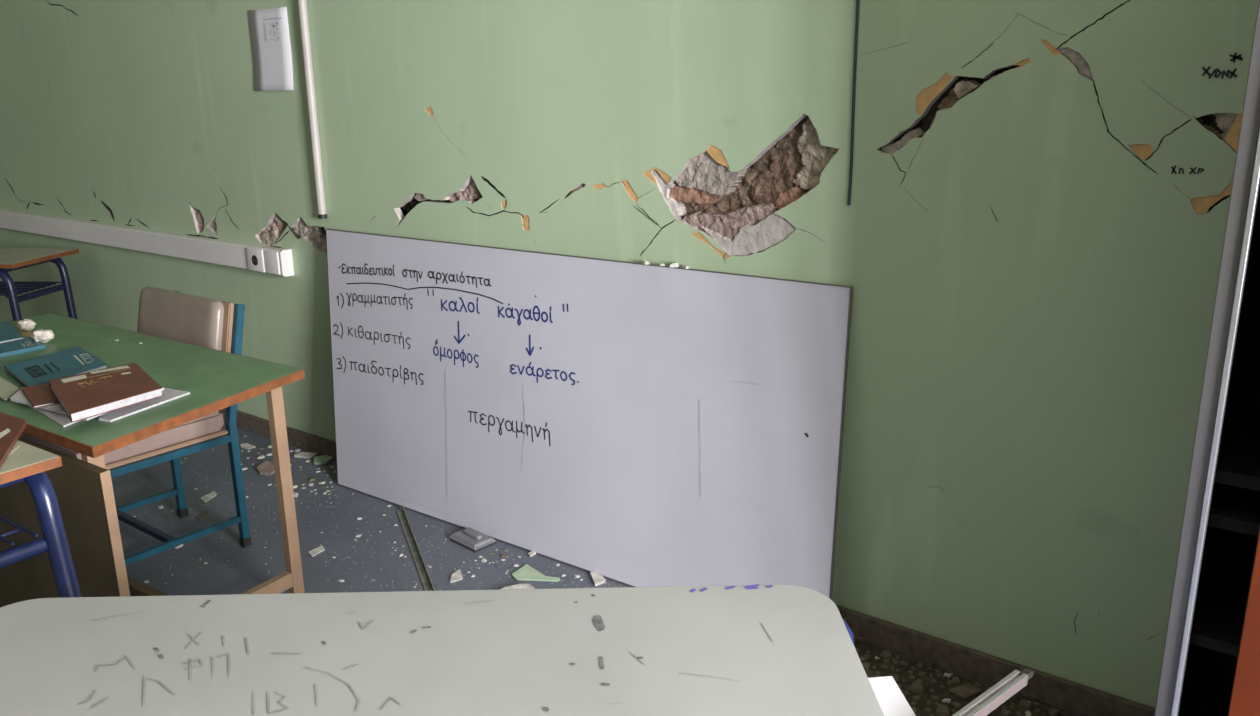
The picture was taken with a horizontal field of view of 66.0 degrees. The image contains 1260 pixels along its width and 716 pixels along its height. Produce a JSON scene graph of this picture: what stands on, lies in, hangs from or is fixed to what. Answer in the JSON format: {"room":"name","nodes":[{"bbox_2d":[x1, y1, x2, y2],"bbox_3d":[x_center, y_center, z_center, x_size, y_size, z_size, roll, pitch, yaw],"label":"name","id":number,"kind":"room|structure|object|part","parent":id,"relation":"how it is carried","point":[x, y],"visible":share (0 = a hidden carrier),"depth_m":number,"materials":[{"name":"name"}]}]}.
{"room":"damaged school classroom","nodes":[
{"label":"damaged school classroom","id":0,"kind":"room"},
{"bbox_2d":[20,422,1078,715],"bbox_3d":[-2.276,1.246,1.488,10.200,0.120,6.169,11,19,36],"label":"floor","id":1,"kind":"structure","parent":0,"point":[234,570],"depth_m":3.42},
{"bbox_2d":[0,248,78,320],"bbox_3d":[-3.557,-0.160,5.091,1.200,0.760,0.500,1,15,6],"label":"school desk","id":2,"kind":"object","parent":1,"relation":"on","point":[11,259],"visible":0.77,"depth_m":5.00,"materials":[{"name":"metal"}]},
{"bbox_3d":[-3.109,-0.096,4.854,0.200,0.725,0.039,1,15,6],"label":"leg","id":3,"kind":"part","parent":2,"relation":"part of","materials":[{"name":"blue metal"}]},
{"bbox_3d":[-3.089,-0.479,4.957,0.032,0.032,0.360,1,15,6],"label":"rail","id":4,"kind":"part","parent":2,"relation":"part of","materials":[{"name":"blue metal"}]},
{"bbox_2d":[0,281,60,296],"bbox_3d":[-3.559,-0.361,5.038,1.048,0.014,0.360,1,15,6],"label":"wire shelf","id":5,"kind":"object","parent":2,"relation":"attached to","point":[21,289],"depth_m":5.03,"materials":[{"name":"blue metal"}]},
{"bbox_3d":[-3.037,-0.333,4.991,0.032,0.032,0.360,1,15,6],"label":"rail","id":6,"kind":"part","parent":2,"relation":"part of","materials":[{"name":"blue metal"}]},
{"bbox_3d":[-3.069,-0.200,5.239,0.200,0.725,0.039,1,15,6],"label":"leg","id":7,"kind":"part","parent":2,"relation":"part of","materials":[{"name":"blue metal"}]},
{"bbox_2d":[0,440,81,597],"bbox_3d":[-1.831,0.560,2.276,1.378,0.785,0.500,9,18,33],"label":"school desk","id":8,"kind":"object","parent":1,"relation":"on","point":[28,463],"visible":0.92,"depth_m":2.06,"materials":[{"name":"metal"}]},
{"bbox_3d":[-1.414,0.293,1.908,0.034,0.034,0.402,9,18,33],"label":"rail","id":9,"kind":"part","parent":8,"relation":"part of","materials":[{"name":"blue metal"}]},
{"bbox_2d":[0,412,26,467],"bbox_3d":[-1.449,0.173,2.150,0.172,0.012,0.551,-7,16,-21],"label":"book","id":10,"kind":"object","parent":8,"relation":"on","point":[11,427],"visible":1,"depth_m":2.16,"materials":[{"name":"paper"}]},
{"bbox_2d":[10,444,19,453],"bbox_3d":[-1.414,0.194,2.100,0.340,0.001,0.130,11,19,36],"label":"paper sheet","id":11,"kind":"object","parent":8,"relation":"on","point":[16,446],"visible":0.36,"depth_m":2.10,"materials":[{"name":"paper"}]},
{"bbox_2d":[0,516,38,545],"bbox_3d":[-1.834,0.348,2.220,1.118,0.014,0.404,9,18,33],"label":"wire shelf","id":12,"kind":"object","parent":8,"relation":"attached to","point":[35,542],"depth_m":2.08,"materials":[{"name":"blue metal"}]},
{"bbox_3d":[-1.371,0.445,1.919,0.034,0.034,0.402,9,18,33],"label":"rail","id":13,"kind":"part","parent":8,"relation":"part of","materials":[{"name":"blue metal"}]},
{"bbox_3d":[-1.255,0.592,2.157,0.281,0.752,0.041,9,18,33],"label":"leg","id":14,"kind":"part","parent":8,"relation":"part of","materials":[{"name":"blue metal"}]},
{"bbox_2d":[22,286,251,565],"bbox_3d":[-1.690,0.243,3.303,0.578,0.861,0.590,11,19,36],"label":"chair","id":15,"kind":"object","parent":1,"relation":"on","point":[163,313],"visible":0.41,"depth_m":3.26,"materials":[{"name":"teal metal"}]},
{"bbox_2d":[22,411,223,463],"bbox_3d":[-1.673,0.230,3.215,0.415,0.070,0.476,11,19,36],"label":"seat cushion","id":16,"kind":"object","parent":15,"relation":"on","point":[205,429],"depth_m":3.12,"materials":[{"name":"beige plastic"}]},
{"bbox_3d":[-1.496,0.318,3.120,0.024,0.024,0.444,10,19,36],"label":"seat rail","id":17,"kind":"part","parent":15,"relation":"part of","materials":[{"name":"wood"}]},
{"bbox_3d":[-1.663,0.166,3.571,0.026,0.830,0.110,11,19,36],"label":"leg","id":18,"kind":"part","parent":15,"relation":"part of","materials":[{"name":"teal metal"}]},
{"bbox_2d":[137,286,223,350],"bbox_3d":[-1.585,-0.099,3.398,0.520,0.253,0.082,11,19,36],"label":"backrest cushion","id":19,"kind":"object","parent":15,"relation":"on","point":[163,313],"depth_m":3.35,"materials":[{"name":"beige plastic"}]},
{"bbox_3d":[-1.329,0.227,3.324,0.026,0.830,0.110,11,19,36],"label":"leg","id":20,"kind":"part","parent":15,"relation":"part of","materials":[{"name":"teal metal"}]},
{"bbox_2d":[0,313,304,606],"bbox_3d":[-1.689,0.379,3.008,1.615,0.750,0.686,9,18,33],"label":"table","id":21,"kind":"object","parent":1,"relation":"on","point":[215,380],"visible":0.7,"depth_m":2.58,"materials":[{"name":"green laminate"}]},
{"bbox_2d":[0,377,19,400],"bbox_3d":[-1.730,0.076,2.649,0.330,0.005,0.066,13,20,41],"label":"notebook","id":22,"kind":"object","parent":21,"relation":"on","point":[7,389],"visible":0.98,"depth_m":2.61,"materials":[{"name":"paper"}]},
{"bbox_2d":[0,321,23,343],"bbox_3d":[-2.134,-0.075,3.242,0.144,0.016,0.350,-13,19,-38],"label":"book","id":23,"kind":"object","parent":21,"relation":"on","point":[8,333],"visible":0.85,"depth_m":3.23,"materials":[{"name":"paper"}]},
{"bbox_2d":[0,337,44,357],"bbox_3d":[-1.981,-0.029,3.071,0.166,0.014,0.244,11,19,36],"label":"book","id":24,"kind":"object","parent":21,"relation":"on","point":[28,344],"visible":0.91,"depth_m":3.07,"materials":[{"name":"paper"}]},
{"bbox_2d":[15,324,32,336],"bbox_3d":[-2.098,-0.098,3.359,0.032,0.001,0.259,-12,19,-35],"label":"paper wrapper","id":25,"kind":"object","parent":21,"relation":"on","point":[24,333],"visible":0.52,"depth_m":3.31,"materials":[{"name":"brown paper"}]},
{"bbox_2d":[18,319,35,330],"bbox_3d":[-2.073,-0.114,3.334,0.062,0.043,0.049,11,19,36],"label":"crumpled tissue","id":26,"kind":"object","parent":21,"relation":"on","point":[26,324],"visible":1,"depth_m":3.32,"materials":[{"name":"white paper"}]},
{"bbox_2d":[31,329,54,342],"bbox_3d":[-1.914,-0.072,3.162,0.090,0.047,0.065,11,19,36],"label":"crumpled tissue","id":27,"kind":"object","parent":21,"relation":"on","point":[42,335],"visible":0.98,"depth_m":3.14,"materials":[{"name":"white paper"}]},
{"bbox_2d":[12,395,80,427],"bbox_3d":[-1.579,0.113,2.539,0.600,0.005,0.074,11,19,36],"label":"notebook","id":28,"kind":"object","parent":21,"relation":"on","point":[63,420],"visible":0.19,"depth_m":2.40,"materials":[{"name":"paper"}]},
{"bbox_2d":[10,387,66,414],"bbox_3d":[-1.482,0.116,2.461,0.402,0.009,0.064,10,18,34],"label":"paper stack","id":29,"kind":"object","parent":28,"relation":"on","point":[19,396],"visible":0.43,"depth_m":2.47,"materials":[{"name":"white paper"}]},
{"bbox_2d":[21,383,58,407],"bbox_3d":[-1.518,0.095,2.514,0.078,0.006,0.216,-12,19,-37],"label":"booklet","id":30,"kind":"object","parent":29,"relation":"on","point":[41,395],"visible":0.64,"depth_m":2.50,"materials":[{"name":"paper"}]},
{"bbox_2d":[5,346,106,386],"bbox_3d":[-1.665,0.026,2.819,0.222,0.013,0.405,-14,20,-41],"label":"book","id":31,"kind":"object","parent":21,"relation":"on","point":[73,361],"visible":0.94,"depth_m":2.81,"materials":[{"name":"paper"}]},
{"bbox_3d":[-1.805,0.465,2.711,1.448,0.622,0.024,9,18,33],"label":"modesty panel","id":32,"kind":"part","parent":21,"relation":"part of","materials":[{"name":"brown wood"}]},
{"bbox_3d":[-1.284,0.549,2.409,0.026,0.723,0.048,6,16,22],"label":"leg","id":33,"kind":"part","parent":21,"relation":"part of","materials":[{"name":"brown wood"}]},
{"bbox_2d":[99,388,189,421],"bbox_3d":[-1.262,0.103,2.557,0.186,0.006,0.370,-5,16,-16],"label":"notebook","id":34,"kind":"object","parent":21,"relation":"on","point":[169,394],"visible":0.52,"depth_m":2.48,"materials":[{"name":"paper"}]},
{"bbox_2d":[83,387,163,420],"bbox_3d":[-1.297,0.093,2.506,0.153,0.007,0.405,-2,15,-6],"label":"paper stack","id":35,"kind":"object","parent":34,"relation":"on","point":[162,389],"visible":0.07,"depth_m":2.33,"materials":[{"name":"white paper"}]},
{"bbox_2d":[49,363,163,422],"bbox_3d":[-1.346,0.082,2.492,0.220,0.022,0.407,-12,19,-36],"label":"book","id":36,"kind":"object","parent":35,"relation":"on","point":[82,396],"visible":1,"depth_m":2.46,"materials":[{"name":"paper"}]},
{"bbox_3d":[-1.013,0.424,2.859,0.026,0.723,0.048,6,16,22],"label":"leg","id":37,"kind":"part","parent":21,"relation":"part of","materials":[{"name":"brown wood"}]},
{"bbox_2d":[196,509,207,520],"bbox_3d":[-1.609,0.591,3.650,0.023,0.005,0.100,-1,15,0],"label":"flake","id":38,"kind":"object","parent":1,"relation":"on","point":[204,513],"visible":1,"depth_m":3.64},
{"bbox_2d":[201,491,216,502],"bbox_3d":[-1.661,0.547,3.818,0.043,0.005,0.106,2,15,10],"label":"flake","id":39,"kind":"object","parent":1,"relation":"on","point":[211,495],"visible":1,"depth_m":3.81,"materials":[{"name":"white paint"}]},
{"bbox_2d":[240,443,255,448],"bbox_3d":[-1.728,0.398,4.371,0.084,0.006,0.044,11,19,36],"label":"plaster slab","id":40,"kind":"object","parent":1,"relation":"on","point":[245,445],"visible":1,"depth_m":4.36,"materials":[{"name":"white concrete"}]},
{"bbox_2d":[257,460,274,475],"bbox_3d":[-1.535,0.467,4.089,0.077,0.015,0.160,-13,19,-37],"label":"plaster slab","id":41,"kind":"object","parent":1,"relation":"on","point":[266,468],"visible":0.85,"depth_m":4.07,"materials":[{"name":"concrete"}]},
{"bbox_2d":[294,452,317,458],"bbox_3d":[-1.419,0.425,4.253,0.087,0.008,0.064,4,16,17],"label":"plaster slab","id":42,"kind":"object","parent":1,"relation":"on","point":[307,455],"visible":1,"depth_m":4.24,"materials":[{"name":"white paint"}]},
{"bbox_2d":[308,545,324,556],"bbox_3d":[-1.079,0.666,3.345,0.036,0.005,0.076,8,17,30],"label":"flake","id":43,"kind":"object","parent":1,"relation":"on","point":[321,548],"visible":1,"depth_m":3.34,"materials":[{"name":"white paint"}]},
{"bbox_2d":[314,455,332,464],"bbox_3d":[-1.329,0.440,4.186,0.086,0.012,0.092,0,15,2],"label":"plaster slab","id":44,"kind":"object","parent":1,"relation":"on","point":[324,459],"visible":1,"depth_m":4.17,"materials":[{"name":"green paint"}]},
{"bbox_2d":[136,441,613,591],"bbox_3d":[-1.170,0.635,3.471,2.322,0.002,1.051,11,19,36],"label":"plaster grit","id":45,"kind":"object","parent":1,"relation":"on","point":[265,441],"visible":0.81,"depth_m":3.41,"materials":[{"name":"white concrete"}]},
{"bbox_2d":[397,505,434,590],"bbox_3d":[-0.728,0.664,3.303,0.026,0.022,0.804,-6,16,-20],"label":"metal strip","id":46,"kind":"object","parent":1,"relation":"on","point":[424,575],"visible":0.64,"depth_m":3.32,"materials":[{"name":"metal"}]},
{"bbox_2d":[0,584,883,715],"bbox_3d":[-0.327,0.802,1.343,1.364,0.761,0.560,-1,15,-1],"label":"school desk","id":47,"kind":"object","parent":1,"relation":"on","point":[726,650],"visible":1,"depth_m":1.34,"materials":[{"name":"beige laminate"}]},
{"bbox_3d":[0.260,0.741,1.568,0.178,0.724,0.035,-1,15,-1],"label":"leg","id":48,"kind":"part","parent":47,"relation":"part of","materials":[{"name":"blue metal"}]},
{"bbox_2d":[450,569,462,582],"bbox_3d":[-0.560,0.710,3.154,0.039,0.006,0.087,-2,15,-3],"label":"flake","id":49,"kind":"object","parent":1,"relation":"on","point":[456,576],"visible":1,"depth_m":3.15,"materials":[{"name":"white paint"}]},
{"bbox_2d":[449,527,495,551],"bbox_3d":[-0.553,0.628,3.400,0.148,0.036,0.092,13,20,42],"label":"eraser","id":50,"kind":"object","parent":1,"relation":"on","point":[471,539],"visible":1,"depth_m":3.37,"materials":[{"name":"plastic"}]},
{"bbox_2d":[500,584,534,589],"bbox_3d":[-0.337,0.736,3.017,0.163,0.021,0.100,-2,15,-5],"label":"chunk","id":51,"kind":"object","parent":1,"relation":"on","point":[517,586],"visible":0.19,"depth_m":3.04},
{"bbox_2d":[528,551,535,556],"bbox_3d":[-0.331,0.666,3.306,0.021,0.006,0.051,11,19,36],"label":"chunk","id":52,"kind":"object","parent":1,"relation":"on","point":[531,553],"visible":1,"depth_m":3.30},
{"bbox_2d":[512,564,559,581],"bbox_3d":[-0.307,0.710,3.137,0.165,0.007,0.095,11,19,36],"label":"flake","id":53,"kind":"object","parent":1,"relation":"on","point":[526,572],"visible":1,"depth_m":3.14,"materials":[{"name":"green paint"}]},
{"bbox_2d":[326,229,852,599],"bbox_3d":[-0.322,0.156,3.252,2.237,1.016,0.136,10,19,35],"label":"whiteboard","id":54,"kind":"object","parent":1,"relation":"on","point":[633,424],"visible":0.99,"depth_m":3.08,"materials":[{"name":"ceramic"}]},
{"bbox_2d":[670,262,678,266],"bbox_3d":[0.132,-0.276,2.867,0.024,0.013,0.029,6,16,22],"label":"chip","id":55,"kind":"object","parent":54,"relation":"on","point":[675,264],"visible":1,"depth_m":2.86,"materials":[{"name":"white paint"}]},
{"bbox_2d":[590,571,605,585],"bbox_3d":[-0.101,0.710,3.120,0.039,0.011,0.083,-4,15,-13],"label":"chunk","id":56,"kind":"object","parent":1,"relation":"on","point":[597,578],"visible":1,"depth_m":3.11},
{"bbox_2d":[853,635,867,643],"bbox_3d":[0.647,0.794,2.767,0.071,0.012,0.046,6,16,23],"label":"chunk","id":57,"kind":"object","parent":1,"relation":"on","point":[856,638],"visible":0.43,"depth_m":2.74,"materials":[{"name":"brown stone"}]},
{"bbox_2d":[862,662,869,667],"bbox_3d":[0.641,0.833,2.633,0.021,0.007,0.020,6,17,24],"label":"chip","id":58,"kind":"object","parent":1,"relation":"on","point":[865,664],"visible":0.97,"depth_m":2.63,"materials":[{"name":"stone"}]},
{"bbox_2d":[880,650,891,658],"bbox_3d":[0.709,0.818,2.679,0.034,0.011,0.031,10,19,36],"label":"chip","id":59,"kind":"object","parent":1,"relation":"on","point":[885,653],"visible":1,"depth_m":2.67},
{"bbox_2d":[884,674,898,681],"bbox_3d":[0.693,0.847,2.570,0.040,0.012,0.025,-4,15,-11],"label":"chip","id":60,"kind":"object","parent":1,"relation":"on","point":[895,676],"visible":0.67,"depth_m":2.57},
{"bbox_2d":[868,676,915,715],"bbox_3d":[0.236,0.539,1.455,0.385,0.001,0.179,-2,15,-4],"label":"paper sheet","id":61,"kind":"object","parent":1,"relation":"on","point":[892,702],"visible":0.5,"depth_m":1.50,"materials":[{"name":"white paper"}]},
{"bbox_2d":[908,680,924,694],"bbox_3d":[0.750,0.857,2.523,0.036,0.015,0.041,-11,18,-33],"label":"chip","id":62,"kind":"object","parent":1,"relation":"on","point":[916,686],"visible":1,"depth_m":2.52,"materials":[{"name":"brown stone"}]},
{"bbox_2d":[912,695,920,700],"bbox_3d":[0.736,0.871,2.487,0.020,0.006,0.018,-3,15,-9],"label":"chip","id":63,"kind":"object","parent":1,"relation":"on","point":[916,697],"visible":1,"depth_m":2.48,"materials":[{"name":"brown stone"}]},
{"bbox_2d":[918,671,926,677],"bbox_3d":[0.780,0.843,2.588,0.020,0.008,0.020,9,18,33],"label":"chip","id":64,"kind":"object","parent":1,"relation":"on","point":[922,674],"visible":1,"depth_m":2.58,"materials":[{"name":"brown stone"}]},
{"bbox_2d":[924,707,931,712],"bbox_3d":[0.749,0.884,2.438,0.018,0.006,0.019,1,15,7],"label":"chip","id":65,"kind":"object","parent":1,"relation":"on","point":[927,710],"visible":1,"depth_m":2.43,"materials":[{"name":"brown stone"}]},
{"bbox_2d":[931,695,939,699],"bbox_3d":[0.783,0.871,2.487,0.023,0.006,0.014,6,16,23],"label":"chip","id":66,"kind":"object","parent":1,"relation":"on","point":[933,697],"visible":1,"depth_m":2.48,"materials":[{"name":"brown stone"}]},
{"bbox_2d":[936,704,949,715],"bbox_3d":[0.783,0.883,2.430,0.034,0.013,0.036,3,16,14],"label":"chip","id":67,"kind":"object","parent":1,"relation":"on","point":[942,710],"visible":1,"depth_m":2.42,"materials":[{"name":"brown stone"}]},
{"bbox_2d":[941,698,950,702],"bbox_3d":[0.809,0.874,2.474,0.026,0.006,0.014,-6,16,-18],"label":"chip","id":68,"kind":"object","parent":1,"relation":"on","point":[947,700],"visible":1,"depth_m":2.47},
{"bbox_2d":[943,673,952,677],"bbox_3d":[0.847,0.843,2.585,0.020,0.007,0.022,12,19,38],"label":"chip","id":69,"kind":"object","parent":1,"relation":"on","point":[945,674],"visible":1,"depth_m":2.58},
{"bbox_2d":[952,677,959,682],"bbox_3d":[0.861,0.849,2.561,0.020,0.007,0.022,3,15,13],"label":"chip","id":70,"kind":"object","parent":1,"relation":"on","point":[954,679],"visible":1,"depth_m":2.56,"materials":[{"name":"brown stone"}]},
{"bbox_2d":[951,701,961,707],"bbox_3d":[0.828,0.878,2.457,0.015,0.007,0.025,-10,18,-32],"label":"chip","id":71,"kind":"object","parent":1,"relation":"on","point":[957,705],"visible":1,"depth_m":2.45,"materials":[{"name":"brown stone"}]},
{"bbox_2d":[854,642,1075,715],"bbox_3d":[0.799,0.883,2.454,0.883,0.001,0.315,11,19,36],"label":"dirt patch","id":72,"kind":"object","parent":1,"relation":"on","point":[929,683],"visible":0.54,"depth_m":2.55,"materials":[{"name":"brown soil"}]},
{"bbox_2d":[948,683,981,699],"bbox_3d":[0.866,0.863,2.509,0.074,0.008,0.047,-10,17,-30],"label":"chunk","id":73,"kind":"object","parent":1,"relation":"on","point":[965,691],"visible":1,"depth_m":2.50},
{"bbox_2d":[952,668,1032,715],"bbox_3d":[0.257,0.579,1.226,0.975,0.018,0.021,-13,19,-38],"label":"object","id":74,"kind":"object","parent":1,"relation":"on","point":[984,704],"visible":1,"depth_m":1.46,"materials":[{"name":"plastic"}]},
{"bbox_2d":[1000,709,1012,715],"bbox_3d":[0.938,0.886,2.416,0.025,0.011,0.028,11,19,36],"label":"chip","id":75,"kind":"object","parent":1,"relation":"on","point":[1004,712],"visible":1,"depth_m":2.41,"materials":[{"name":"brown stone"}]},
{"bbox_2d":[1019,699,1030,707],"bbox_3d":[1.001,0.874,2.456,0.029,0.010,0.027,9,18,31],"label":"chip","id":76,"kind":"object","parent":1,"relation":"on","point":[1023,702],"visible":1,"depth_m":2.45,"materials":[{"name":"brown stone"}]},
{"bbox_2d":[1048,708,1059,715],"bbox_3d":[1.058,0.883,2.420,0.024,0.010,0.027,13,20,41],"label":"chip","id":77,"kind":"object","parent":1,"relation":"on","point":[1052,711],"visible":1,"depth_m":2.42,"materials":[{"name":"brown stone"}]},
{"bbox_2d":[1154,0,1259,715],"bbox_3d":[1.317,0.051,1.633,0.550,2.020,0.618,11,19,36],"label":"tall cabinet","id":78,"kind":"object","parent":1,"relation":"on","point":[1210,666],"visible":1,"depth_m":1.66,"materials":[{"name":"grey metal"}]},
{"bbox_3d":[1.338,0.055,1.657,0.504,2.000,0.557,11,19,36],"label":"panel","id":79,"kind":"part","parent":78,"relation":"part of","materials":[{"name":"white metal"}]},
{"bbox_2d":[1190,532,1257,656],"bbox_3d":[1.349,0.481,1.773,0.496,0.022,0.509,11,19,36],"label":"shelf","id":80,"kind":"object","parent":78,"relation":"attached to","point":[1217,625],"depth_m":1.83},
{"bbox_2d":[1208,484,1259,535],"bbox_3d":[1.346,0.260,1.714,0.496,0.022,0.509,11,19,36],"label":"shelf","id":81,"kind":"object","parent":78,"relation":"attached to","point":[1232,508],"depth_m":1.68,"materials":[{"name":"black"}]},
{"bbox_2d":[1215,397,1259,490],"bbox_3d":[1.345,0.183,1.693,0.496,0.022,0.509,11,19,36],"label":"shelf","id":82,"kind":"object","parent":78,"relation":"attached to","point":[1238,463],"depth_m":1.71,"materials":[{"name":"black"}]},
{"bbox_3d":[1.188,0.124,1.387,0.438,1.930,0.020,11,19,36],"label":"door","id":83,"kind":"part","parent":78,"relation":"part of","materials":[{"name":"orange laminate"}]},
{"bbox_2d":[0,0,1258,707],"bbox_3d":[-0.485,-0.895,3.355,10.200,3.000,0.221,11,19,36],"label":"wall","id":84,"kind":"structure","parent":0,"point":[1029,239],"depth_m":2.58,"materials":[{"name":"green paint"}]},
{"bbox_2d":[0,209,293,276],"bbox_3d":[-3.026,-0.694,5.253,3.988,0.112,0.063,11,19,36],"label":"cable trunking","id":85,"kind":"object","parent":84,"relation":"attached to","point":[260,258],"visible":1,"depth_m":4.66,"materials":[{"name":"white plastic"}]},
{"bbox_3d":[-1.606,-0.421,4.165,0.120,0.098,0.012,11,19,36],"label":"socket plate","id":86,"kind":"part","parent":85,"relation":"part of","materials":[{"name":"white plastic"}]},
{"bbox_2d":[248,7,292,90],"bbox_3d":[-1.435,-1.229,3.866,0.272,0.313,0.009,11,19,36],"label":"wall box","id":87,"kind":"object","parent":84,"relation":"attached to","point":[269,28],"visible":1,"depth_m":3.87,"materials":[{"name":"white plastic"}]},
{"bbox_2d":[298,0,326,218],"bbox_3d":[-1.242,-1.501,3.625,0.035,1.950,0.035,11,19,36],"label":"conduit","id":88,"kind":"object","parent":84,"relation":"attached to","point":[302,4],"visible":1,"depth_m":3.75,"materials":[{"name":"white plastic"}]},
{"bbox_2d":[218,408,1154,715],"bbox_3d":[-1.662,0.330,4.481,7.365,0.080,0.018,11,19,36],"label":"baseboard","id":89,"kind":"structure","parent":84,"relation":"attached to","point":[1052,690],"depth_m":2.58,"materials":[{"name":"stone"}]},
{"bbox_2d":[847,0,859,204],"bbox_3d":[0.555,-1.253,2.277,0.010,1.776,0.008,11,19,36],"label":"cable","id":90,"kind":"object","parent":84,"relation":"attached to","point":[857,1],"visible":1,"depth_m":2.44,"materials":[{"name":"plastic"}]}
]}

